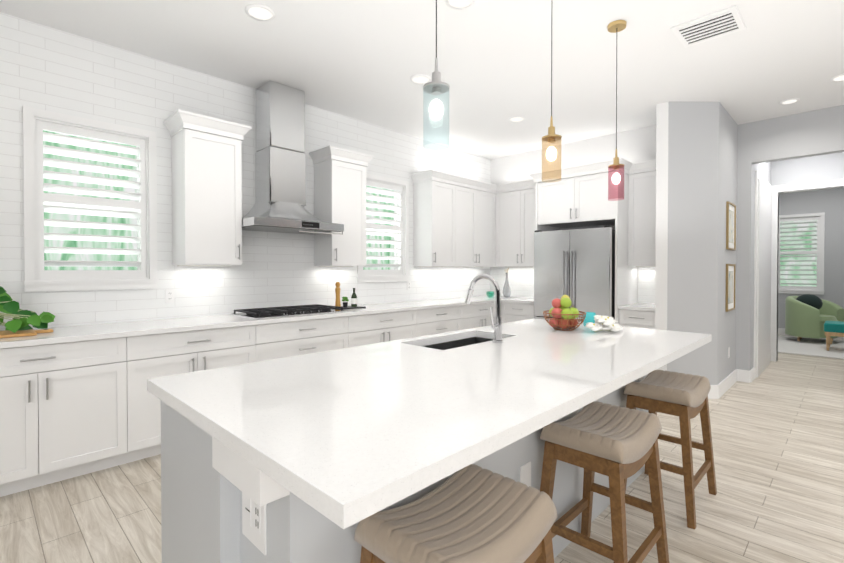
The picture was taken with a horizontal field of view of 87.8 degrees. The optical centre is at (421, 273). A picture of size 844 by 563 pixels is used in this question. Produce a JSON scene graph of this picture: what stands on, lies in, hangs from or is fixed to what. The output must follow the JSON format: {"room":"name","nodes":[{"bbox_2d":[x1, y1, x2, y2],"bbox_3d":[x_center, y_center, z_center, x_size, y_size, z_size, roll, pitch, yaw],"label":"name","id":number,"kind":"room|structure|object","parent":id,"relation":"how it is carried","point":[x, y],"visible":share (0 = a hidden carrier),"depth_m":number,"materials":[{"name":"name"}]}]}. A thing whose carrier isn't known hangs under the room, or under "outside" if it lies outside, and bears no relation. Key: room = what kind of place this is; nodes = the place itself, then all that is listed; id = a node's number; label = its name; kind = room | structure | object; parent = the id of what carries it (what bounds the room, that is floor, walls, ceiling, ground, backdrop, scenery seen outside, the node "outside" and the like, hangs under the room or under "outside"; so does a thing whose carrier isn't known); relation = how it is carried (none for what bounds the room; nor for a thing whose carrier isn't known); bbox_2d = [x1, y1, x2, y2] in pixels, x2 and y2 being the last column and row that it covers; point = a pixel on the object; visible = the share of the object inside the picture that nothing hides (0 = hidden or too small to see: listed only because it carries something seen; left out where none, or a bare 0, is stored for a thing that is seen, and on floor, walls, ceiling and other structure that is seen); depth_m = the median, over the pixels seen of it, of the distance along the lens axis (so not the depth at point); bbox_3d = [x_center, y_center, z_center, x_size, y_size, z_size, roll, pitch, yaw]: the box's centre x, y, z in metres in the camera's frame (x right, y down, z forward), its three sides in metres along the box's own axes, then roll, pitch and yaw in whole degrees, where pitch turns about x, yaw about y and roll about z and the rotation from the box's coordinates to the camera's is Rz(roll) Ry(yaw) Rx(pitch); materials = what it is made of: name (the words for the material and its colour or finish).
{"room":"kitchen","nodes":[
{"label":"kitchen","id":0,"kind":"room"},
{"bbox_2d":[168,110,243,264],"bbox_3d":[-1.820,-0.667,3.715,0.327,1.185,0.450,1,1,44],"label":"upper cabinet","id":1,"kind":"object","parent":0,"relation":"attached to","point":[206,151],"depth_m":3.58,"materials":[{"name":"white wood"}]},
{"bbox_2d":[0,12,490,330],"bbox_3d":[-2.251,-0.228,3.632,0.160,3.050,9.660,1,1,44],"label":"wall","id":2,"kind":"structure","parent":0,"point":[43,67],"depth_m":3.69,"materials":[{"name":"tile"}]},
{"bbox_2d":[23,106,158,291],"bbox_3d":[-2.505,-0.515,3.349,0.190,1.270,0.821,1,1,44],"label":"window","id":3,"kind":"structure","parent":2,"relation":"attached to","point":[31,281],"depth_m":3.23,"materials":[{"name":"white wood"}]},
{"bbox_2d":[36,120,146,278],"bbox_3d":[-2.483,-0.524,3.327,0.086,1.116,0.671,1,1,44],"label":"window shutter","id":4,"kind":"object","parent":3,"relation":"attached to","point":[42,197],"visible":0.96,"depth_m":3.29,"materials":[{"name":"white"}]},
{"bbox_2d":[165,289,173,302],"bbox_3d":[-2.106,0.187,3.663,0.009,0.114,0.070,1,1,44],"label":"electrical outlet plate","id":5,"kind":"object","parent":2,"relation":"attached to","point":[169,295],"depth_m":3.66,"materials":[{"name":"white plastic"}]},
{"bbox_2d":[242,80,343,234],"bbox_3d":[-1.259,-1.065,4.106,0.574,1.383,0.894,1,1,44],"label":"range hood","id":6,"kind":"object","parent":2,"relation":"attached to","point":[280,181],"visible":0.96,"depth_m":4.06,"materials":[{"name":"silver metal"}]},
{"bbox_2d":[357,173,409,282],"bbox_3d":[-0.512,-0.537,5.379,0.190,1.270,0.821,1,1,44],"label":"window","id":7,"kind":"structure","parent":2,"relation":"attached to","point":[405,276],"depth_m":5.57,"materials":[{"name":"white wood"}]},
{"bbox_2d":[362,180,402,274],"bbox_3d":[-0.490,-0.547,5.357,0.086,1.116,0.671,1,1,44],"label":"window shutter","id":8,"kind":"object","parent":7,"relation":"attached to","point":[399,228],"visible":0.71,"depth_m":5.38,"materials":[{"name":"white"}]},
{"bbox_2d":[407,281,410,289],"bbox_3d":[-0.165,0.156,5.639,0.009,0.114,0.070,1,1,44],"label":"electrical outlet plate","id":9,"kind":"object","parent":2,"relation":"attached to","point":[408,282],"depth_m":5.63,"materials":[{"name":"white plastic"}]},
{"bbox_2d":[312,145,367,266],"bbox_3d":[-0.871,-0.677,4.682,0.327,1.185,0.440,1,1,44],"label":"upper cabinet","id":10,"kind":"object","parent":0,"relation":"attached to","point":[339,174],"depth_m":4.55,"materials":[{"name":"white wood"}]},
{"bbox_2d":[0,335,843,562],"bbox_3d":[3.484,1.346,2.811,9.800,0.080,16.500,1,1,44],"label":"floor","id":11,"kind":"structure","parent":0,"point":[777,430],"depth_m":2.54,"materials":[{"name":"brown wood"}]},
{"bbox_2d":[0,337,139,496],"bbox_3d":[-2.508,0.864,2.831,0.607,0.885,1.013,1,1,44],"label":"base cabinet","id":12,"kind":"object","parent":11,"relation":"on","point":[78,401],"depth_m":2.72,"materials":[{"name":"white wood"}]},
{"bbox_2d":[0,297,503,348],"bbox_3d":[-1.084,0.388,4.256,0.637,0.035,6.817,1,1,44],"label":"countertop","id":13,"kind":"structure","parent":12,"relation":"on","point":[60,335],"depth_m":3.42,"materials":[{"name":"white stone"}]},
{"bbox_2d":[0,329,52,337],"bbox_3d":[-2.572,0.376,2.769,0.280,0.020,0.370,1,1,44],"label":"cutting board","id":14,"kind":"object","parent":13,"relation":"on","point":[10,334],"visible":0.94,"depth_m":2.74,"materials":[{"name":"brown wood"}]},
{"bbox_2d":[0,286,54,332],"bbox_3d":[-2.620,0.172,2.716,0.290,0.429,0.566,1,1,44],"label":"pothos plant","id":15,"kind":"object","parent":13,"relation":"on","point":[22,319],"visible":1,"depth_m":2.75,"materials":[{"name":"green plant"}]},
{"bbox_2d":[230,304,345,319],"bbox_3d":[-1.234,0.348,4.104,0.520,0.048,0.900,1,1,44],"label":"cooktop","id":16,"kind":"object","parent":13,"relation":"in","point":[315,309],"depth_m":3.96,"materials":[{"name":"black metal"}]},
{"bbox_2d":[335,282,365,309],"bbox_3d":[-0.800,0.225,4.630,0.200,0.280,0.370,1,1,44],"label":"tray","id":17,"kind":"object","parent":13,"relation":"on","point":[353,300],"visible":0.9,"depth_m":4.60,"materials":[{"name":"brown wood"}]},
{"bbox_2d":[486,291,493,297],"bbox_3d":[0.971,0.299,6.234,0.116,0.096,0.116,1,1,44],"label":"glass bowl","id":18,"kind":"object","parent":13,"relation":"on","point":[491,296],"visible":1,"depth_m":6.22,"materials":[{"name":"green glass"}]},
{"bbox_2d":[502,268,510,296],"bbox_3d":[1.245,0.131,6.440,0.124,0.429,0.124,1,1,44],"label":"vase","id":19,"kind":"object","parent":13,"relation":"on","point":[506,292],"visible":1,"depth_m":6.41,"materials":[{"name":"grey ceramic"}]},
{"bbox_2d":[140,325,259,459],"bbox_3d":[-1.901,0.857,3.450,0.607,0.885,0.946,1,1,44],"label":"base cabinet","id":20,"kind":"object","parent":11,"relation":"on","point":[161,354],"depth_m":3.17,"materials":[{"name":"white wood"}]},
{"bbox_2d":[260,317,355,360],"bbox_3d":[-1.247,0.850,4.116,0.607,0.885,1.033,1,1,44],"label":"base cabinet","id":21,"kind":"object","parent":11,"relation":"on","point":[289,338],"depth_m":3.90,"materials":[{"name":"white wood"}]},
{"bbox_2d":[356,309,419,345],"bbox_3d":[-0.603,0.843,4.772,0.607,0.885,0.920,1,1,44],"label":"base cabinet","id":22,"kind":"object","parent":11,"relation":"on","point":[372,328],"depth_m":4.57,"materials":[{"name":"white wood"}]},
{"bbox_2d":[161,374,647,562],"bbox_3d":[0.273,0.868,2.279,0.855,0.888,2.710,1,1,44],"label":"kitchen island","id":23,"kind":"object","parent":11,"relation":"on","point":[215,508],"depth_m":1.31,"materials":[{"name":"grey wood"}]},
{"bbox_2d":[147,319,710,529],"bbox_3d":[0.392,0.404,2.174,1.236,0.042,2.765,1,1,44],"label":"island countertop","id":24,"kind":"structure","parent":23,"relation":"on","point":[352,434],"depth_m":1.37,"materials":[{"name":"white stone"}]},
{"bbox_2d":[419,334,490,349],"bbox_3d":[0.230,0.525,2.549,0.354,0.232,0.714,1,1,44],"label":"sink","id":25,"kind":"object","parent":24,"relation":"in","point":[467,339],"depth_m":2.78,"materials":[{"name":"black metal"}]},
{"bbox_2d":[465,274,506,341],"bbox_3d":[0.335,0.191,2.485,0.258,0.378,0.099,1,1,44],"label":"faucet","id":26,"kind":"object","parent":24,"relation":"on","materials":[{"name":"silver metal"}]},
{"bbox_2d":[543,293,585,330],"bbox_3d":[0.952,0.251,2.931,0.279,0.243,0.279,1,1,44],"label":"fruit basket","id":27,"kind":"object","parent":24,"relation":"on","point":[563,314],"visible":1,"depth_m":2.88,"materials":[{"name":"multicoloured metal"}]},
{"bbox_2d":[583,312,595,325],"bbox_3d":[1.201,0.325,3.107,0.112,0.095,0.082,1,1,44],"label":"mug","id":28,"kind":"object","parent":24,"relation":"on","point":[589,317],"visible":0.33,"depth_m":3.08,"materials":[{"name":"teal"}]},
{"bbox_2d":[585,315,622,331],"bbox_3d":[1.220,0.324,2.874,0.200,0.098,0.345,1,1,44],"label":"orchid flowers","id":29,"kind":"object","parent":24,"relation":"on","point":[600,323],"visible":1,"depth_m":2.80,"materials":[{"name":"white plant"}]},
{"bbox_2d":[420,305,463,335],"bbox_3d":[0.000,0.836,5.386,0.607,0.885,0.913,1,1,44],"label":"base cabinet","id":30,"kind":"object","parent":11,"relation":"on","point":[432,321],"depth_m":5.19,"materials":[{"name":"white wood"}]},
{"bbox_2d":[354,464,556,562],"bbox_3d":[0.105,0.977,1.206,0.394,0.699,0.514,1,1,44],"label":"stool","id":31,"kind":"object","parent":11,"relation":"on","point":[470,513],"visible":1,"depth_m":1.16,"materials":[{"name":"beige fabric"}]},
{"bbox_2d":[464,301,503,328],"bbox_3d":[0.605,0.830,5.954,0.674,0.885,0.860,1,1,44],"label":"base cabinet","id":32,"kind":"object","parent":11,"relation":"on","point":[478,315],"depth_m":5.71,"materials":[{"name":"white wood"}]},
{"bbox_2d":[504,297,533,300],"bbox_3d":[1.498,0.369,6.052,0.530,0.035,0.637,1,1,44],"label":"countertop","id":33,"kind":"structure","parent":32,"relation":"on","point":[505,298],"depth_m":6.07,"materials":[{"name":"white stone"}]},
{"bbox_2d":[504,301,534,322],"bbox_3d":[1.467,0.828,6.061,0.580,0.885,0.673,1,1,44],"label":"base cabinet","id":34,"kind":"object","parent":11,"relation":"on","point":[514,311],"depth_m":5.86,"materials":[{"name":"white wood"}]},
{"bbox_2d":[534,225,614,322],"bbox_3d":[1.982,0.368,5.434,0.945,1.818,0.786,1,1,44],"label":"refrigerator","id":35,"kind":"object","parent":11,"relation":"on","point":[577,266],"visible":0.44,"depth_m":5.12,"materials":[{"name":"silver metal"}]},
{"bbox_2d":[540,401,668,562],"bbox_3d":[0.777,0.969,1.891,0.394,0.699,0.514,1,1,44],"label":"stool","id":36,"kind":"object","parent":11,"relation":"on","point":[617,445],"visible":1,"depth_m":1.81,"materials":[{"name":"brown wood"}]},
{"bbox_2d":[616,309,654,328],"bbox_3d":[2.574,0.840,5.021,0.395,0.885,0.607,1,1,44],"label":"base cabinet","id":37,"kind":"object","parent":11,"relation":"on","point":[624,317],"depth_m":4.82,"materials":[{"name":"white wood"}]},
{"bbox_2d":[616,301,654,312],"bbox_3d":[2.563,0.380,5.005,0.395,0.035,0.637,1,1,44],"label":"countertop","id":38,"kind":"structure","parent":37,"relation":"on","point":[640,305],"depth_m":4.86,"materials":[{"name":"white stone"}]},
{"bbox_2d":[624,369,716,529],"bbox_3d":[1.436,0.962,2.562,0.394,0.699,0.514,1,1,44],"label":"stool","id":39,"kind":"object","parent":11,"relation":"on","point":[683,397],"visible":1,"depth_m":2.44,"materials":[{"name":"brown wood"}]},
{"bbox_2d":[655,102,737,384],"bbox_3d":[2.992,-0.243,5.015,0.785,3.050,1.380,1,1,44],"label":"wall block","id":40,"kind":"object","parent":11,"relation":"on","point":[696,163],"visible":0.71,"depth_m":4.51,"materials":[{"name":"grey paint"}]},
{"bbox_2d":[717,369,738,398],"bbox_3d":[3.403,1.214,4.878,0.016,0.140,1.021,1,1,44],"label":"baseboard","id":41,"kind":"structure","parent":40,"relation":"attached to","point":[721,388],"depth_m":4.82,"materials":[{"name":"white wood"}]},
{"bbox_2d":[725,264,735,311],"bbox_3d":[3.469,0.153,4.929,0.022,0.520,0.420,1,1,44],"label":"picture frame","id":42,"kind":"object","parent":40,"relation":"attached to","point":[730,268],"depth_m":4.92,"materials":[{"name":"brown wood"}]},
{"bbox_2d":[726,201,735,249],"bbox_3d":[3.469,-0.527,4.921,0.022,0.520,0.420,1,1,44],"label":"picture frame","id":43,"kind":"object","parent":40,"relation":"attached to","point":[730,245],"depth_m":4.90,"materials":[{"name":"gold metal"}]},
{"bbox_2d":[708,385,716,398],"bbox_3d":[2.738,1.217,4.561,0.480,0.140,0.386,1,1,44],"label":"baseboard","id":44,"kind":"structure","parent":11,"relation":"on","point":[712,394],"depth_m":4.51,"materials":[{"name":"white wood"}]},
{"bbox_2d":[778,335,843,359],"bbox_3d":[6.623,1.241,7.577,2.800,0.025,2.200,1,1,44],"label":"rug","id":45,"kind":"object","parent":11,"relation":"on","point":[813,347],"visible":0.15,"depth_m":7.32,"materials":[{"name":"white carpet"}]},
{"bbox_2d":[785,294,843,343],"bbox_3d":[7.106,0.798,7.939,0.814,0.850,0.836,1,1,44],"label":"armchair","id":46,"kind":"object","parent":45,"relation":"on","point":[807,315],"visible":0.9,"depth_m":7.83,"materials":[{"name":"green fabric"}]},
{"bbox_2d":[824,321,843,350],"bbox_3d":[6.894,1.014,6.958,0.750,0.441,0.500,1,1,44],"label":"ottoman bench","id":47,"kind":"object","parent":45,"relation":"on","point":[833,328],"visible":1,"depth_m":6.99,"materials":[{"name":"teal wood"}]},
{"bbox_2d":[0,0,843,159],"bbox_3d":[3.484,-1.784,2.776,9.800,0.080,16.500,1,1,44],"label":"ceiling","id":48,"kind":"structure","parent":0,"point":[363,60],"depth_m":3.52,"materials":[{"name":"white paint"}]},
{"bbox_2d":[245,4,275,20],"bbox_3d":[-1.078,-1.740,2.926,0.193,0.009,0.193,0,1,5],"label":"recessed light","id":49,"kind":"object","parent":48,"relation":"in","point":[261,12],"depth_m":2.91,"materials":[{"name":"white"}]},
{"bbox_2d":[410,74,430,83],"bbox_3d":[-0.013,-1.751,3.954,0.193,0.009,0.193,1,1,38],"label":"recessed light","id":50,"kind":"object","parent":48,"relation":"in","point":[419,78],"depth_m":3.95,"materials":[{"name":"white"}]},
{"bbox_2d":[423,0,449,149],"bbox_3d":[0.057,-1.119,1.748,0.124,1.224,0.124,1,1,44],"label":"pendant light","id":51,"kind":"object","parent":48,"relation":"hanging from","point":[436,86],"visible":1,"depth_m":1.74,"materials":[{"name":"clear glass"}]},
{"bbox_2d":[445,0,475,9],"bbox_3d":[0.245,-1.738,2.789,0.193,0.009,0.193,0,1,35],"label":"recessed light","id":52,"kind":"object","parent":48,"relation":"in","point":[457,4],"depth_m":2.82,"materials":[{"name":"white"}]},
{"bbox_2d":[508,116,524,121],"bbox_3d":[1.081,-1.762,4.997,0.193,0.009,0.193,1,1,38],"label":"recessed light","id":53,"kind":"object","parent":48,"relation":"in","point":[514,118],"depth_m":4.97,"materials":[{"name":"white"}]},
{"bbox_2d":[542,14,561,180],"bbox_3d":[0.716,-1.127,2.419,0.124,1.224,0.124,1,1,44],"label":"pendant light","id":54,"kind":"object","parent":48,"relation":"hanging from","point":[551,153],"visible":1,"depth_m":2.42,"materials":[{"name":"glass"}]},
{"bbox_2d":[607,20,626,198],"bbox_3d":[1.367,-1.134,3.082,0.124,1.224,0.124,1,1,44],"label":"pendant light","id":55,"kind":"object","parent":48,"relation":"hanging from","point":[616,26],"visible":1,"depth_m":3.08,"materials":[{"name":"red glass"}]},
{"bbox_2d":[671,5,745,47],"bbox_3d":[2.032,-1.739,3.110,0.380,0.015,0.380,1,1,44],"label":"ceiling vent","id":56,"kind":"object","parent":48,"relation":"in","point":[716,24],"visible":0.96,"depth_m":3.08,"materials":[{"name":"white metal"}]},
{"bbox_2d":[779,98,799,104],"bbox_3d":[3.751,-1.757,4.476,0.163,0.009,0.163,0,1,20],"label":"recessed light","id":57,"kind":"object","parent":48,"relation":"in","point":[793,100],"depth_m":4.46,"materials":[{"name":"white"}]},
{"bbox_2d":[830,73,843,81],"bbox_3d":[3.764,-1.750,3.904,0.193,0.009,0.193,0,1,35],"label":"recessed light","id":58,"kind":"object","parent":48,"relation":"in","point":[840,77],"depth_m":3.93,"materials":[{"name":"white"}]},
{"bbox_2d":[412,169,451,266],"bbox_3d":[0.182,-0.689,5.755,0.327,1.185,0.507,1,1,44],"label":"upper cabinet","id":59,"kind":"object","parent":0,"relation":"attached to","point":[432,189],"depth_m":5.58,"materials":[{"name":"white wood"}]},
{"bbox_2d":[452,174,495,268],"bbox_3d":[0.650,-0.694,6.190,0.384,1.185,0.996,1,1,44],"label":"upper cabinet","id":60,"kind":"object","parent":0,"relation":"attached to","point":[473,201],"depth_m":6.06,"materials":[{"name":"white wood"}]},
{"bbox_2d":[491,125,655,229],"bbox_3d":[2.061,-0.255,6.054,2.600,3.050,0.160,1,1,44],"label":"wall","id":61,"kind":"structure","parent":0,"point":[636,145],"depth_m":5.85,"materials":[{"name":"white paint"}]},
{"bbox_2d":[496,177,559,268],"bbox_3d":[1.469,-0.695,6.246,0.860,1.185,0.383,1,1,44],"label":"upper cabinet","id":62,"kind":"object","parent":61,"relation":"attached to","point":[516,226],"depth_m":6.20,"materials":[{"name":"white wood"}]},
{"bbox_2d":[536,158,627,228],"bbox_3d":[2.052,-0.951,5.492,0.975,0.656,0.637,1,1,44],"label":"upper cabinet","id":63,"kind":"object","parent":61,"relation":"attached to","point":[579,198],"depth_m":5.21,"materials":[{"name":"white wood"}]},
{"bbox_2d":[628,159,655,268],"bbox_3d":[2.670,-0.682,5.107,0.401,1.185,0.327,1,1,44],"label":"upper cabinet","id":64,"kind":"object","parent":61,"relation":"attached to","point":[642,174],"depth_m":5.03,"materials":[{"name":"white wood"}]},
{"bbox_2d":[751,161,778,377],"bbox_3d":[4.471,-0.252,5.811,0.180,3.050,1.590,1,1,44],"label":"door frame","id":65,"kind":"structure","parent":0,"point":[772,181],"depth_m":5.75,"materials":[{"name":"grey paint"}]},
{"bbox_2d":[748,351,770,382],"bbox_3d":[4.454,1.204,5.756,0.016,0.140,1.736,1,1,44],"label":"baseboard","id":66,"kind":"structure","parent":65,"relation":"attached to","point":[751,374],"depth_m":5.18,"materials":[{"name":"white"}]},
{"bbox_2d":[736,105,843,370],"bbox_3d":[5.806,-0.224,3.303,7.200,3.050,0.120,1,1,44],"label":"wall","id":67,"kind":"structure","parent":0,"point":[808,134],"depth_m":5.10,"materials":[{"name":"grey paint"}]},
{"bbox_2d":[775,152,843,361],"bbox_3d":[5.292,-0.256,6.205,4.600,3.050,0.138,1,1,44],"label":"wall","id":68,"kind":"structure","parent":0,"point":[820,172],"depth_m":6.07,"materials":[{"name":"grey paint"}]},
{"bbox_2d":[778,188,843,327],"bbox_3d":[7.621,-0.282,8.577,4.600,3.050,0.150,1,1,44],"label":"wall","id":69,"kind":"structure","parent":0,"point":[829,203],"depth_m":8.34,"materials":[{"name":"grey paint"}]},
{"bbox_2d":[778,212,824,294],"bbox_3d":[7.468,-0.389,8.705,0.786,1.570,0.180,1,1,44],"label":"window","id":70,"kind":"structure","parent":69,"relation":"in","point":[821,291],"depth_m":8.44,"materials":[{"name":"white wood"}]},
{"bbox_2d":[778,216,819,289],"bbox_3d":[7.450,-0.399,8.686,0.636,1.416,0.088,1,1,44],"label":"window shutter","id":71,"kind":"object","parent":70,"relation":"attached to","point":[817,252],"visible":0.9,"depth_m":8.65,"materials":[{"name":"white"}]},
{"bbox_2d":[778,328,843,339],"bbox_3d":[7.563,1.173,8.534,4.360,0.140,0.016,1,1,44],"label":"baseboard","id":72,"kind":"structure","parent":69,"relation":"attached to","point":[781,331],"depth_m":8.80,"materials":[{"name":"white"}]},
{"label":"outside","id":73,"kind":"structure","parent":0,"visible":0},
{"bbox_2d":[43,130,112,269],"bbox_3d":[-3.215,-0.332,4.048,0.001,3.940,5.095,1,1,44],"label":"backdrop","id":74,"kind":"structure","parent":73,"point":[74,243],"depth_m":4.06,"materials":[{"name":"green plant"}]},
{"bbox_2d":[112,142,393,269],"bbox_3d":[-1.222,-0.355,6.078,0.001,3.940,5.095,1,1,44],"label":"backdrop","id":75,"kind":"structure","parent":73,"point":[123,245],"depth_m":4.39,"materials":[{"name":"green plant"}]},
{"bbox_2d":[780,220,816,286],"bbox_3d":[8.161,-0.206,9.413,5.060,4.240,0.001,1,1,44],"label":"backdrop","id":76,"kind":"structure","parent":73,"point":[799,258],"depth_m":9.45,"materials":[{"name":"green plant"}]}
]}

